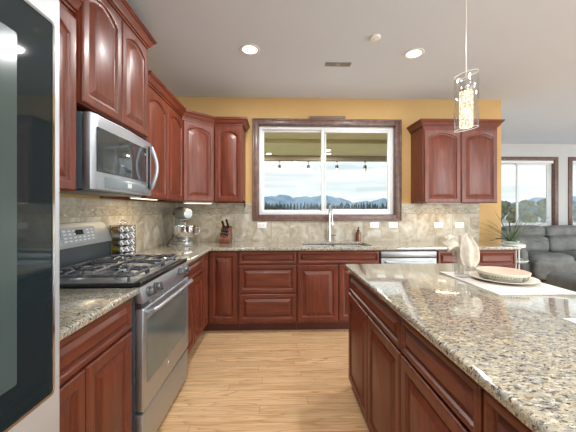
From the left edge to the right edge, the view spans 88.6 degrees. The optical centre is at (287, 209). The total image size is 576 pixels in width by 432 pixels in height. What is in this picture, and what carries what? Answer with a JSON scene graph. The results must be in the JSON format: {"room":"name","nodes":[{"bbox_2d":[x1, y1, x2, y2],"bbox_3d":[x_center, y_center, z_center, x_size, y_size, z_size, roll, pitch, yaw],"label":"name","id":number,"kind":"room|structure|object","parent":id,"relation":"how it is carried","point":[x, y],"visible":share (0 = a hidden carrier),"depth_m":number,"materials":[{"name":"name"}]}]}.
{"room":"kitchen","nodes":[
{"label":"kitchen","id":0,"kind":"room"},
{"bbox_2d":[59,193,171,253],"bbox_3d":[-1.434,-0.060,0.141,0.162,2.750,7.470,0,0,-2],"label":"wall","id":1,"kind":"structure","parent":0,"point":[152,220],"depth_m":2.63,"materials":[{"name":"paint"}]},
{"bbox_2d":[59,0,84,191],"bbox_3d":[-1.199,-0.578,1.032,0.385,0.975,0.895,0,0,-2],"label":"upper cabinet","id":2,"kind":"object","parent":1,"relation":"attached to","point":[67,8],"visible":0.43,"depth_m":1.42,"materials":[{"name":"brown wood"}]},
{"bbox_2d":[74,0,156,138],"bbox_3d":[-1.214,-0.926,1.863,0.405,0.767,0.874,0,0,-2],"label":"upper cabinet","id":3,"kind":"object","parent":1,"relation":"attached to","point":[112,42],"visible":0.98,"depth_m":1.77,"materials":[{"name":"brown wood"}]},
{"bbox_2d":[59,111,158,195],"bbox_3d":[-1.184,-0.306,1.888,0.463,0.406,0.748,0,0,-2],"label":"microwave","id":4,"kind":"object","parent":3,"relation":"attached to","point":[111,160],"visible":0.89,"depth_m":1.70,"materials":[{"name":"silver metal"}]},
{"bbox_2d":[100,70,185,201],"bbox_3d":[-1.249,-0.578,2.684,0.385,0.975,0.876,0,0,-2],"label":"upper cabinet","id":5,"kind":"object","parent":1,"relation":"attached to","point":[166,112],"visible":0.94,"depth_m":2.63,"materials":[{"name":"brown wood"}]},
{"bbox_2d":[129,196,155,199],"bbox_3d":[-1.228,-0.100,2.534,0.060,0.020,0.420,0,0,-2],"label":"light","id":6,"kind":"object","parent":5,"relation":"attached to","point":[130,197],"visible":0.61,"depth_m":2.35,"materials":[{"name":"white plastic"}]},
{"bbox_2d":[172,96,500,242],"bbox_3d":[0.655,-0.060,3.861,4.265,2.750,0.162,0,0,-2],"label":"wall","id":7,"kind":"structure","parent":0,"point":[417,223],"depth_m":3.79,"materials":[{"name":"paint"}]},
{"bbox_2d":[151,109,219,202],"bbox_3d":[-1.141,-0.578,3.413,0.646,0.975,0.646,0,0,-2],"label":"upper cabinet","id":8,"kind":"object","parent":7,"relation":"attached to","point":[198,128],"visible":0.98,"depth_m":3.25,"materials":[{"name":"brown wood"}]},
{"bbox_2d":[183,202,211,203],"bbox_3d":[-1.020,-0.080,3.355,0.060,0.020,0.336,0,0,43],"label":"light","id":9,"kind":"object","parent":8,"relation":"attached to","point":[183,202],"visible":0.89,"depth_m":3.32,"materials":[{"name":"white plastic"}]},
{"bbox_2d":[214,117,249,202],"bbox_3d":[-0.667,-0.578,3.558,0.380,0.975,0.385,0,0,-2],"label":"upper cabinet","id":10,"kind":"object","parent":7,"relation":"attached to","point":[229,132],"visible":1,"depth_m":3.40,"materials":[{"name":"brown wood"}]},
{"bbox_2d":[257,222,265,227],"bbox_3d":[-0.332,0.193,3.747,0.116,0.072,0.008,0,0,-2],"label":"wall outlet","id":11,"kind":"object","parent":7,"relation":"attached to","point":[259,224],"visible":1,"depth_m":3.74,"materials":[{"name":"white plastic"}]},
{"bbox_2d":[252,118,401,220],"bbox_3d":[0.503,-0.511,3.832,1.914,1.302,0.150,0,0,-2],"label":"window","id":12,"kind":"structure","parent":7,"relation":"in","point":[392,127],"depth_m":3.79,"materials":[{"name":"brown wood"}]},
{"bbox_2d":[310,116,345,118],"bbox_3d":[0.508,-1.180,3.769,0.455,0.034,0.032,0,0,-2],"label":"plank","id":13,"kind":"object","parent":12,"relation":"on","point":[311,117],"visible":1,"depth_m":3.75,"materials":[{"name":"brown wood"}]},
{"bbox_2d":[370,222,378,227],"bbox_3d":[1.110,0.193,3.791,0.116,0.072,0.008,0,0,-2],"label":"wall outlet","id":14,"kind":"object","parent":7,"relation":"attached to","point":[372,224],"visible":1,"depth_m":3.79,"materials":[{"name":"white plastic"}]},
{"bbox_2d":[389,222,397,227],"bbox_3d":[1.355,0.195,3.799,0.116,0.072,0.008,0,0,-2],"label":"wall outlet","id":15,"kind":"object","parent":7,"relation":"attached to","point":[391,224],"visible":1,"depth_m":3.80,"materials":[{"name":"white plastic"}]},
{"bbox_2d":[434,222,442,227],"bbox_3d":[1.948,0.195,3.817,0.116,0.072,0.008,0,0,-2],"label":"wall outlet","id":16,"kind":"object","parent":7,"relation":"attached to","point":[436,224],"visible":1,"depth_m":3.81,"materials":[{"name":"white plastic"}]},
{"bbox_2d":[406,118,504,203],"bbox_3d":[2.042,-0.574,3.641,1.007,0.983,0.385,0,0,-2],"label":"upper cabinet","id":17,"kind":"object","parent":7,"relation":"attached to","point":[448,166],"visible":0.97,"depth_m":3.49,"materials":[{"name":"brown wood"}]},
{"bbox_2d":[455,222,463,227],"bbox_3d":[2.224,0.195,3.825,0.116,0.072,0.008,0,0,-2],"label":"wall outlet","id":18,"kind":"object","parent":7,"relation":"attached to","point":[457,224],"visible":1,"depth_m":3.82,"materials":[{"name":"white plastic"}]},
{"bbox_2d":[126,0,575,143],"bbox_3d":[3.575,-1.495,1.535,10.260,0.120,9.950,0,0,-2],"label":"ceiling","id":19,"kind":"structure","parent":0,"point":[523,52],"depth_m":2.69,"materials":[{"name":"paint"}]},
{"bbox_2d":[240,44,259,54],"bbox_3d":[-0.340,-1.431,2.633,0.180,0.008,0.180,0,0,-2],"label":"recessed light","id":20,"kind":"object","parent":19,"relation":"in","point":[249,49],"visible":1,"depth_m":2.63,"materials":[{"name":"white plastic"}]},
{"bbox_2d":[325,62,351,66],"bbox_3d":[0.492,-1.435,2.905,0.300,0.012,0.120,0,0,-2],"label":"ceiling vent","id":21,"kind":"object","parent":19,"relation":"in","point":[336,64],"visible":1,"depth_m":2.90,"materials":[{"name":"white plastic"}]},
{"bbox_2d":[369,34,380,41],"bbox_3d":[0.723,-1.423,2.449,0.090,0.024,0.090,0,0,-2],"label":"smoke detector","id":22,"kind":"object","parent":19,"relation":"attached to","point":[375,37],"visible":1,"depth_m":2.43,"materials":[{"name":"white plastic"}]},
{"bbox_2d":[403,48,424,58],"bbox_3d":[1.153,-1.431,2.700,0.180,0.008,0.180,0,0,-2],"label":"recessed light","id":23,"kind":"object","parent":19,"relation":"in","point":[416,52],"visible":1,"depth_m":2.70,"materials":[{"name":"white plastic"}]},
{"bbox_2d":[454,0,478,131],"bbox_3d":[1.139,-0.971,1.886,0.138,0.929,0.138,0,0,-2],"label":"pendant lamp","id":24,"kind":"object","parent":19,"relation":"hanging from","point":[466,84],"visible":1,"depth_m":1.86,"materials":[{"name":"clear glass"}]},
{"bbox_2d":[156,280,545,431],"bbox_3d":[3.575,1.375,1.535,10.260,0.120,9.950,0,0,-2],"label":"floor","id":25,"kind":"structure","parent":0,"point":[236,380],"depth_m":2.21,"materials":[{"name":"brown wood"}]},
{"bbox_2d":[0,0,58,431],"bbox_3d":[-0.942,0.385,0.297,0.835,1.860,0.906,0,0,-2],"label":"refrigerator","id":26,"kind":"object","parent":25,"relation":"on","point":[29,29],"visible":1,"depth_m":0.66,"materials":[{"name":"black metal"}]},
{"bbox_2d":[59,298,131,431],"bbox_3d":[-1.087,0.875,1.135,0.614,0.881,0.734,0,0,-2],"label":"base cabinet","id":27,"kind":"object","parent":25,"relation":"on","point":[95,361],"visible":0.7,"depth_m":1.23,"materials":[{"name":"brown wood"}]},
{"bbox_2d":[59,288,138,340],"bbox_3d":[-1.072,0.415,1.127,0.644,0.035,0.758,0,0,-2],"label":"countertop","id":28,"kind":"structure","parent":27,"relation":"on","point":[78,308],"depth_m":1.26,"materials":[{"name":"stone"}]},
{"bbox_2d":[59,222,192,431],"bbox_3d":[-1.054,0.698,1.896,0.719,1.235,0.765,0,0,-2],"label":"gas range","id":29,"kind":"object","parent":25,"relation":"on","point":[159,329],"visible":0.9,"depth_m":1.77,"materials":[{"name":"silver metal"}]},
{"bbox_2d":[59,258,186,287],"bbox_3d":[-1.061,0.385,1.896,0.585,0.027,0.765,0,0,-2],"label":"cooktop","id":30,"kind":"object","parent":29,"relation":"in","point":[147,278],"depth_m":1.64,"materials":[{"name":"black metal"}]},
{"bbox_2d":[187,256,202,353],"bbox_3d":[-1.132,0.875,2.598,0.614,0.881,0.617,0,0,-2],"label":"base cabinet","id":31,"kind":"object","parent":25,"relation":"on","point":[195,289],"visible":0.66,"depth_m":2.63,"materials":[{"name":"brown wood"}]},
{"bbox_2d":[136,241,520,264],"bbox_3d":[0.545,0.415,3.063,3.994,0.035,1.449,0,0,-2],"label":"countertop","id":32,"kind":"structure","parent":31,"relation":"on","point":[191,253],"depth_m":3.21,"materials":[{"name":"stone"}]},
{"bbox_2d":[110,220,135,258],"bbox_3d":[-1.335,0.238,2.385,0.132,0.319,0.144,0,0,28],"label":"spice rack","id":33,"kind":"object","parent":32,"relation":"on","point":[119,232],"visible":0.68,"depth_m":2.35,"materials":[{"name":"silver metal"}]},
{"bbox_2d":[111,240,124,245],"bbox_3d":[-1.352,0.259,2.344,0.120,0.042,0.042,0,0,28],"label":"spice jar","id":34,"kind":"object","parent":33,"relation":"in","point":[114,242],"visible":0.97,"depth_m":2.32,"materials":[{"name":"silver glass"}]},
{"bbox_2d":[111,226,124,231],"bbox_3d":[-1.352,0.152,2.344,0.120,0.042,0.042,0,0,28],"label":"spice jar","id":35,"kind":"object","parent":33,"relation":"in","point":[114,229],"visible":0.98,"depth_m":2.32,"materials":[{"name":"silver glass"}]},
{"bbox_2d":[111,246,124,251],"bbox_3d":[-1.352,0.311,2.344,0.120,0.042,0.042,0,0,28],"label":"spice jar","id":36,"kind":"object","parent":33,"relation":"in","point":[114,248],"visible":0.99,"depth_m":2.32,"materials":[{"name":"brown glass"}]},
{"bbox_2d":[111,233,124,238],"bbox_3d":[-1.352,0.205,2.344,0.120,0.042,0.042,0,0,28],"label":"spice jar","id":37,"kind":"object","parent":33,"relation":"in","point":[114,235],"visible":0.98,"depth_m":2.32,"materials":[{"name":"silver glass"}]},
{"bbox_2d":[117,246,129,251],"bbox_3d":[-1.331,0.311,2.383,0.120,0.042,0.042,0,0,28],"label":"spice jar","id":38,"kind":"object","parent":33,"relation":"in","point":[127,248],"visible":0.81,"depth_m":2.35,"materials":[{"name":"silver metal"}]},
{"bbox_2d":[118,226,129,231],"bbox_3d":[-1.331,0.152,2.383,0.120,0.042,0.042,0,0,28],"label":"spice jar","id":39,"kind":"object","parent":33,"relation":"in","point":[127,228],"visible":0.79,"depth_m":2.35,"materials":[{"name":"silver metal"}]},
{"bbox_2d":[124,232,134,237],"bbox_3d":[-1.310,0.205,2.422,0.120,0.042,0.042,0,0,28],"label":"spice jar","id":40,"kind":"object","parent":33,"relation":"in","point":[132,235],"visible":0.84,"depth_m":2.39,"materials":[{"name":"silver metal"}]},
{"bbox_2d":[124,239,134,243],"bbox_3d":[-1.310,0.259,2.422,0.120,0.042,0.042,0,0,28],"label":"spice jar","id":41,"kind":"object","parent":33,"relation":"in","point":[132,241],"visible":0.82,"depth_m":2.39,"materials":[{"name":"silver metal"}]},
{"bbox_2d":[167,242,198,245],"bbox_3d":[-1.204,0.392,3.385,0.344,0.013,0.344,0,0,-2],"label":"round tray","id":42,"kind":"object","parent":32,"relation":"on","point":[194,243],"visible":0.6,"depth_m":3.30,"materials":[{"name":"silver metal"}]},
{"bbox_2d":[168,207,199,244],"bbox_3d":[-1.194,0.176,3.421,0.306,0.425,0.388,0,0,-40],"label":"stand mixer","id":43,"kind":"object","parent":42,"relation":"on","point":[183,233],"visible":1,"depth_m":3.28,"materials":[{"name":"silver metal"}]},
{"bbox_2d":[173,225,199,241],"bbox_3d":[-1.159,0.268,3.347,0.273,0.176,0.248,0,0,-2],"label":"bowl","id":44,"kind":"object","parent":43,"relation":"on","point":[182,233],"depth_m":3.27,"materials":[{"name":"silver metal"}]},
{"bbox_2d":[219,226,231,243],"bbox_3d":[-0.750,0.296,3.565,0.120,0.204,0.167,0,0,2],"label":"knife block","id":45,"kind":"object","parent":32,"relation":"on","point":[224,239],"visible":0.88,"depth_m":3.50,"materials":[{"name":"brown wood"}]},
{"bbox_2d":[327,205,335,241],"bbox_3d":[0.522,0.169,3.639,0.114,0.458,0.208,0,0,20],"label":"faucet","id":46,"kind":"object","parent":32,"relation":"on","point":[330,218],"visible":1,"depth_m":3.70,"materials":[{"name":"silver metal"}]},
{"bbox_2d":[303,245,363,245],"bbox_3d":[0.554,0.536,3.464,0.768,0.205,0.418,0,0,-2],"label":"sink","id":47,"kind":"object","parent":32,"relation":"in","point":[303,245],"visible":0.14,"depth_m":3.66,"materials":[{"name":"metal"}]},
{"bbox_2d":[356,227,360,241],"bbox_3d":[0.891,0.305,3.741,0.066,0.186,0.066,0,0,43],"label":"soap bottle","id":48,"kind":"object","parent":32,"relation":"on","point":[358,233],"visible":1,"depth_m":3.71,"materials":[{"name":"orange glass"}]},
{"bbox_2d":[202,251,238,330],"bbox_3d":[-1.000,0.875,3.326,0.921,0.881,0.828,0,0,-2],"label":"base cabinet","id":49,"kind":"object","parent":25,"relation":"on","point":[220,268],"visible":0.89,"depth_m":3.13,"materials":[{"name":"brown wood"}]},
{"bbox_2d":[238,251,296,329],"bbox_3d":[-0.229,0.875,3.452,0.626,0.881,0.620,0,0,-2],"label":"base cabinet","id":50,"kind":"object","parent":25,"relation":"on","point":[267,280],"visible":0.99,"depth_m":3.15,"materials":[{"name":"brown wood"}]},
{"bbox_2d":[296,245,378,329],"bbox_3d":[0.534,0.875,3.476,0.896,0.881,0.620,0,0,-2],"label":"base cabinet","id":51,"kind":"object","parent":25,"relation":"on","point":[323,291],"visible":0.68,"depth_m":3.17,"materials":[{"name":"brown wood"}]},
{"bbox_2d":[349,272,403,431],"bbox_3d":[0.772,0.875,1.742,0.620,0.881,0.944,0,0,-2],"label":"base cabinet","id":52,"kind":"object","parent":25,"relation":"on","point":[375,352],"visible":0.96,"depth_m":1.61,"materials":[{"name":"brown wood"}]},
{"bbox_2d":[379,250,435,263],"bbox_3d":[1.297,0.879,3.461,0.616,0.872,0.652,0,0,-2],"label":"dishwasher","id":53,"kind":"object","parent":25,"relation":"on","point":[385,256],"visible":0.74,"depth_m":3.19,"materials":[{"name":"silver metal"}]},
{"bbox_2d":[379,250,433,250],"bbox_3d":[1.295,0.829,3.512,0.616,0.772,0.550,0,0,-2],"label":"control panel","id":54,"kind":"object","parent":53,"relation":"in","point":[379,250],"depth_m":3.24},
{"bbox_2d":[401,317,483,431],"bbox_3d":[0.794,0.875,1.017,0.620,0.881,0.504,0,0,-2],"label":"base cabinet","id":55,"kind":"object","parent":25,"relation":"on","point":[437,395],"visible":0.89,"depth_m":0.99,"materials":[{"name":"brown wood"}]},
{"bbox_2d":[434,250,515,268],"bbox_3d":[2.053,0.875,3.522,0.886,0.881,0.620,0,0,-2],"label":"base cabinet","id":56,"kind":"object","parent":25,"relation":"on","point":[498,258],"visible":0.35,"depth_m":3.22,"materials":[{"name":"brown wood"}]},
{"bbox_2d":[484,390,531,431],"bbox_3d":[0.816,0.875,0.299,0.620,0.881,0.929,0,0,-2],"label":"base cabinet","id":57,"kind":"object","parent":25,"relation":"on","point":[497,418],"visible":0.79,"depth_m":0.70,"materials":[{"name":"brown wood"}]},
{"bbox_2d":[345,263,575,431],"bbox_3d":[0.941,0.415,0.965,0.965,0.035,2.472,0,0,-2],"label":"countertop","id":58,"kind":"structure","parent":57,"relation":"on","point":[520,350],"depth_m":0.96,"materials":[{"name":"stone"}]},
{"bbox_2d":[441,271,575,294],"bbox_3d":[1.181,0.397,1.640,0.402,0.003,0.517,0,0,-2],"label":"placemat","id":59,"kind":"object","parent":58,"relation":"on","point":[540,288],"visible":0.66,"depth_m":1.50,"materials":[{"name":"white fabric"}]},
{"bbox_2d":[469,271,540,283],"bbox_3d":[1.212,0.386,1.666,0.327,0.019,0.327,0,0,-2],"label":"dinner plate","id":60,"kind":"object","parent":59,"relation":"on","point":[532,280],"visible":0.44,"depth_m":1.60,"materials":[{"name":"beige ceramic"}]},
{"bbox_2d":[476,266,531,282],"bbox_3d":[1.212,0.364,1.666,0.259,0.047,0.259,0,0,-2],"label":"bowl","id":61,"kind":"object","parent":60,"relation":"on","point":[503,274],"visible":1,"depth_m":1.64,"materials":[{"name":"grey ceramic"}]},
{"bbox_3d":[1.025,0.317,1.744,0.084,0.154,0.084,0,0,-2],"label":"tumbler","id":62,"kind":"object","parent":59,"relation":"on","visible":0},
{"bbox_2d":[442,233,479,273],"bbox_3d":[1.004,0.254,1.717,0.195,0.242,0.118,0,0,-2],"label":"napkin","id":63,"kind":"object","parent":62,"relation":"in","point":[466,252],"visible":1,"depth_m":1.70,"materials":[{"name":"beige fabric"}]},
{"bbox_2d":[562,318,575,323],"bbox_3d":[1.211,0.397,0.834,0.402,0.003,0.503,0,0,-2],"label":"placemat","id":64,"kind":"object","parent":58,"relation":"on","point":[573,320],"visible":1,"depth_m":1.06,"materials":[{"name":"white fabric"}]},
{"bbox_2d":[498,242,528,268],"bbox_3d":[2.707,0.862,3.584,0.344,0.907,0.344,0,0,-2],"label":"side table","id":65,"kind":"object","parent":25,"relation":"on","point":[519,260],"visible":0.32,"depth_m":3.48,"materials":[{"name":"white wood"}]},
{"bbox_2d":[474,212,558,243],"bbox_3d":[2.764,0.214,3.568,0.659,0.387,0.700,0,0,-14],"label":"potted plant","id":66,"kind":"object","parent":65,"relation":"on","point":[510,239],"visible":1,"depth_m":3.55,"materials":[{"name":"green plant"}]},
{"bbox_2d":[516,258,526,263],"bbox_3d":[2.707,0.613,3.584,0.332,0.024,0.332,0,0,-2],"label":"shelf","id":67,"kind":"object","parent":65,"relation":"attached to","point":[518,261],"depth_m":3.51,"materials":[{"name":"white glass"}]},
{"bbox_2d":[501,225,575,279],"bbox_3d":[5.542,0.811,5.735,2.872,1.009,1.054,0,0,-2],"label":"sofa","id":68,"kind":"object","parent":25,"relation":"on","point":[557,254],"visible":0.59,"depth_m":5.74,"materials":[{"name":"grey fabric"}]},
{"bbox_2d":[515,235,548,250],"bbox_3d":[4.733,0.685,5.877,0.824,0.378,0.298,0,0,-2],"label":"cushion","id":69,"kind":"object","parent":68,"relation":"on","point":[543,245],"depth_m":5.75,"materials":[{"name":"grey fabric"}]},
{"bbox_2d":[528,251,573,262],"bbox_3d":[4.744,0.955,5.517,0.819,0.339,0.657,0,0,-2],"label":"seat cushion","id":70,"kind":"object","parent":68,"relation":"on","point":[533,256],"depth_m":5.24,"materials":[{"name":"grey fabric"}]},
{"bbox_2d":[547,235,575,251],"bbox_3d":[5.552,0.685,5.902,0.824,0.378,0.298,0,0,-2],"label":"cushion","id":71,"kind":"object","parent":68,"relation":"on","point":[563,242],"depth_m":5.77,"materials":[{"name":"grey fabric"}]},
{"bbox_2d":[556,251,575,260],"bbox_3d":[5.563,0.955,5.543,0.819,0.339,0.657,0,0,-2],"label":"seat cushion","id":72,"kind":"object","parent":68,"relation":"on","point":[572,253],"depth_m":5.51,"materials":[{"name":"grey fabric"}]},
{"bbox_2d":[546,272,575,291],"bbox_3d":[4.113,1.101,4.058,0.756,0.427,0.651,0,0,-2],"label":"ottoman","id":73,"kind":"object","parent":25,"relation":"on","point":[566,280],"visible":0.51,"depth_m":4.06,"materials":[{"name":"grey fabric"}]},
{"bbox_2d":[501,144,575,224],"bbox_3d":[5.557,-0.060,6.498,5.995,2.750,0.150,0,0,-2],"label":"wall","id":74,"kind":"structure","parent":0,"point":[563,151],"depth_m":6.43,"materials":[{"name":"grey paint"}]},
{"bbox_2d":[501,157,558,226],"bbox_3d":[4.925,-0.343,6.452,1.910,1.625,0.142,0,0,-2],"label":"window","id":75,"kind":"structure","parent":74,"relation":"in","point":[551,163],"depth_m":6.44,"materials":[{"name":"brown wood"}]},
{"bbox_2d":[568,157,575,224],"bbox_3d":[7.049,-0.343,6.517,1.880,1.625,0.142,0,0,-2],"label":"window","id":76,"kind":"structure","parent":74,"relation":"in","point":[571,160],"depth_m":6.42,"materials":[{"name":"brown wood"}]},
{"label":"outside","id":77,"kind":"structure","parent":0,"visible":0},
{"bbox_2d":[501,212,575,222],"bbox_3d":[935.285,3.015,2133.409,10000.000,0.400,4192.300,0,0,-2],"label":"ground","id":78,"kind":"structure","parent":77,"point":[504,220],"depth_m":72.22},
{"bbox_2d":[264,195,575,209],"bbox_3d":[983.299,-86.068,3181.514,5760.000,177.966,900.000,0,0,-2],"label":"mountains","id":79,"kind":"structure","parent":78,"relation":"on","point":[282,199],"depth_m":2931.04,"materials":[{"name":"blue"}]},
{"bbox_2d":[501,203,506,218],"bbox_3d":[52.171,0.497,72.785,3.222,4.636,3.192,0,0,-38],"label":"tree","id":80,"kind":"object","parent":78,"relation":"on","point":[503,205],"visible":0.46,"depth_m":71.47,"materials":[{"name":"green plant"}]},
{"bbox_2d":[501,201,510,219],"bbox_3d":[61.554,0.065,85.063,4.810,5.500,5.003,0,0,21],"label":"tree","id":81,"kind":"object","parent":78,"relation":"on","point":[505,213],"visible":0.2,"depth_m":83.25,"materials":[{"name":"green plant"}]},
{"bbox_2d":[508,214,515,222],"bbox_3d":[38.433,1.732,50.518,1.331,2.165,1.914,0,0,29],"label":"tree","id":82,"kind":"object","parent":78,"relation":"on","point":[512,218],"visible":0.87,"depth_m":50.11,"materials":[{"name":"green plant"}]},
{"bbox_2d":[506,206,522,220],"bbox_3d":[47.051,0.964,61.418,2.731,3.702,2.756,0,0,-27],"label":"tree","id":83,"kind":"object","parent":78,"relation":"on","point":[512,209],"visible":0.59,"depth_m":60.88,"materials":[{"name":"green plant"}]},
{"bbox_2d":[507,203,524,215],"bbox_3d":[56.989,0.566,73.519,3.845,4.498,3.696,0,0,23],"label":"tree","id":84,"kind":"object","parent":78,"relation":"on","point":[519,204],"visible":0.19,"depth_m":72.40,"materials":[{"name":"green plant"}]},
{"bbox_2d":[518,199,534,206],"bbox_3d":[67.530,-0.145,84.298,4.687,5.921,4.300,0,0,-2],"label":"tree","id":85,"kind":"object","parent":78,"relation":"on","point":[526,202],"visible":0.33,"depth_m":83.19,"materials":[{"name":"green plant"}]},
{"bbox_2d":[522,211,534,222],"bbox_3d":[42.577,1.473,52.219,1.877,2.684,1.859,0,0,34],"label":"tree","id":86,"kind":"object","parent":78,"relation":"on","point":[529,214],"visible":0.87,"depth_m":52.02,"materials":[{"name":"green plant"}]},
{"bbox_2d":[520,206,537,221],"bbox_3d":[51.048,1.034,62.267,2.893,3.563,2.781,0,0,5],"label":"tree","id":87,"kind":"object","parent":78,"relation":"on","point":[533,209],"visible":0.56,"depth_m":61.53,"materials":[{"name":"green plant"}]},
{"bbox_2d":[528,205,542,220],"bbox_3d":[61.961,0.754,73.526,3.947,4.123,2.704,0,0,-14],"label":"tree","id":88,"kind":"object","parent":78,"relation":"on","point":[536,206],"visible":0.21,"depth_m":72.58,"materials":[{"name":"green plant"}]},
{"bbox_2d":[536,198,545,208],"bbox_3d":[73.844,-0.606,84.194,4.653,6.841,4.610,0,0,-17],"label":"tree","id":89,"kind":"object","parent":78,"relation":"on","point":[542,203],"visible":0.22,"depth_m":83.90,"materials":[{"name":"green plant"}]},
{"bbox_2d":[538,207,545,217],"bbox_3d":[54.651,1.102,62.532,3.060,3.427,2.097,0,0,20],"label":"tree","id":90,"kind":"object","parent":78,"relation":"on","point":[541,211],"visible":0.4,"depth_m":62.25,"materials":[{"name":"green plant"}]},
{"bbox_2d":[540,214,545,222],"bbox_3d":[45.265,1.732,51.472,1.920,2.166,1.846,0,0,23],"label":"tree","id":91,"kind":"object","parent":78,"relation":"on","point":[543,217],"visible":0.28,"depth_m":51.48,"materials":[{"name":"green plant"}]},
{"bbox_2d":[573,204,575,221],"bbox_3d":[70.382,0.567,72.307,4.052,4.497,3.895,0,0,21],"label":"tree","id":92,"kind":"object","parent":78,"relation":"on","point":[574,205],"visible":0.27,"depth_m":71.29,"materials":[{"name":"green plant"}]},
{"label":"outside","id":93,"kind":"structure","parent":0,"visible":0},
{"bbox_3d":[-1.306,2.165,5.728,7.740,1.300,3.670,0,0,-2],"label":"patio slab","id":94,"kind":"object","parent":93,"visible":0},
{"bbox_2d":[264,132,386,161],"bbox_3d":[-0.893,0.035,5.500,6.950,2.960,3.200,0,0,-2],"label":"patio cover","id":95,"kind":"object","parent":94,"relation":"on","point":[344,147],"depth_m":5.97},
{"bbox_2d":[272,160,384,170],"bbox_3d":[0.404,-1.036,6.916,4.010,0.256,0.078,0,0,-2],"label":"string light","id":96,"kind":"object","parent":95,"relation":"hanging from","point":[279,165],"visible":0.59,"depth_m":6.91,"materials":[{"name":"black plastic"}]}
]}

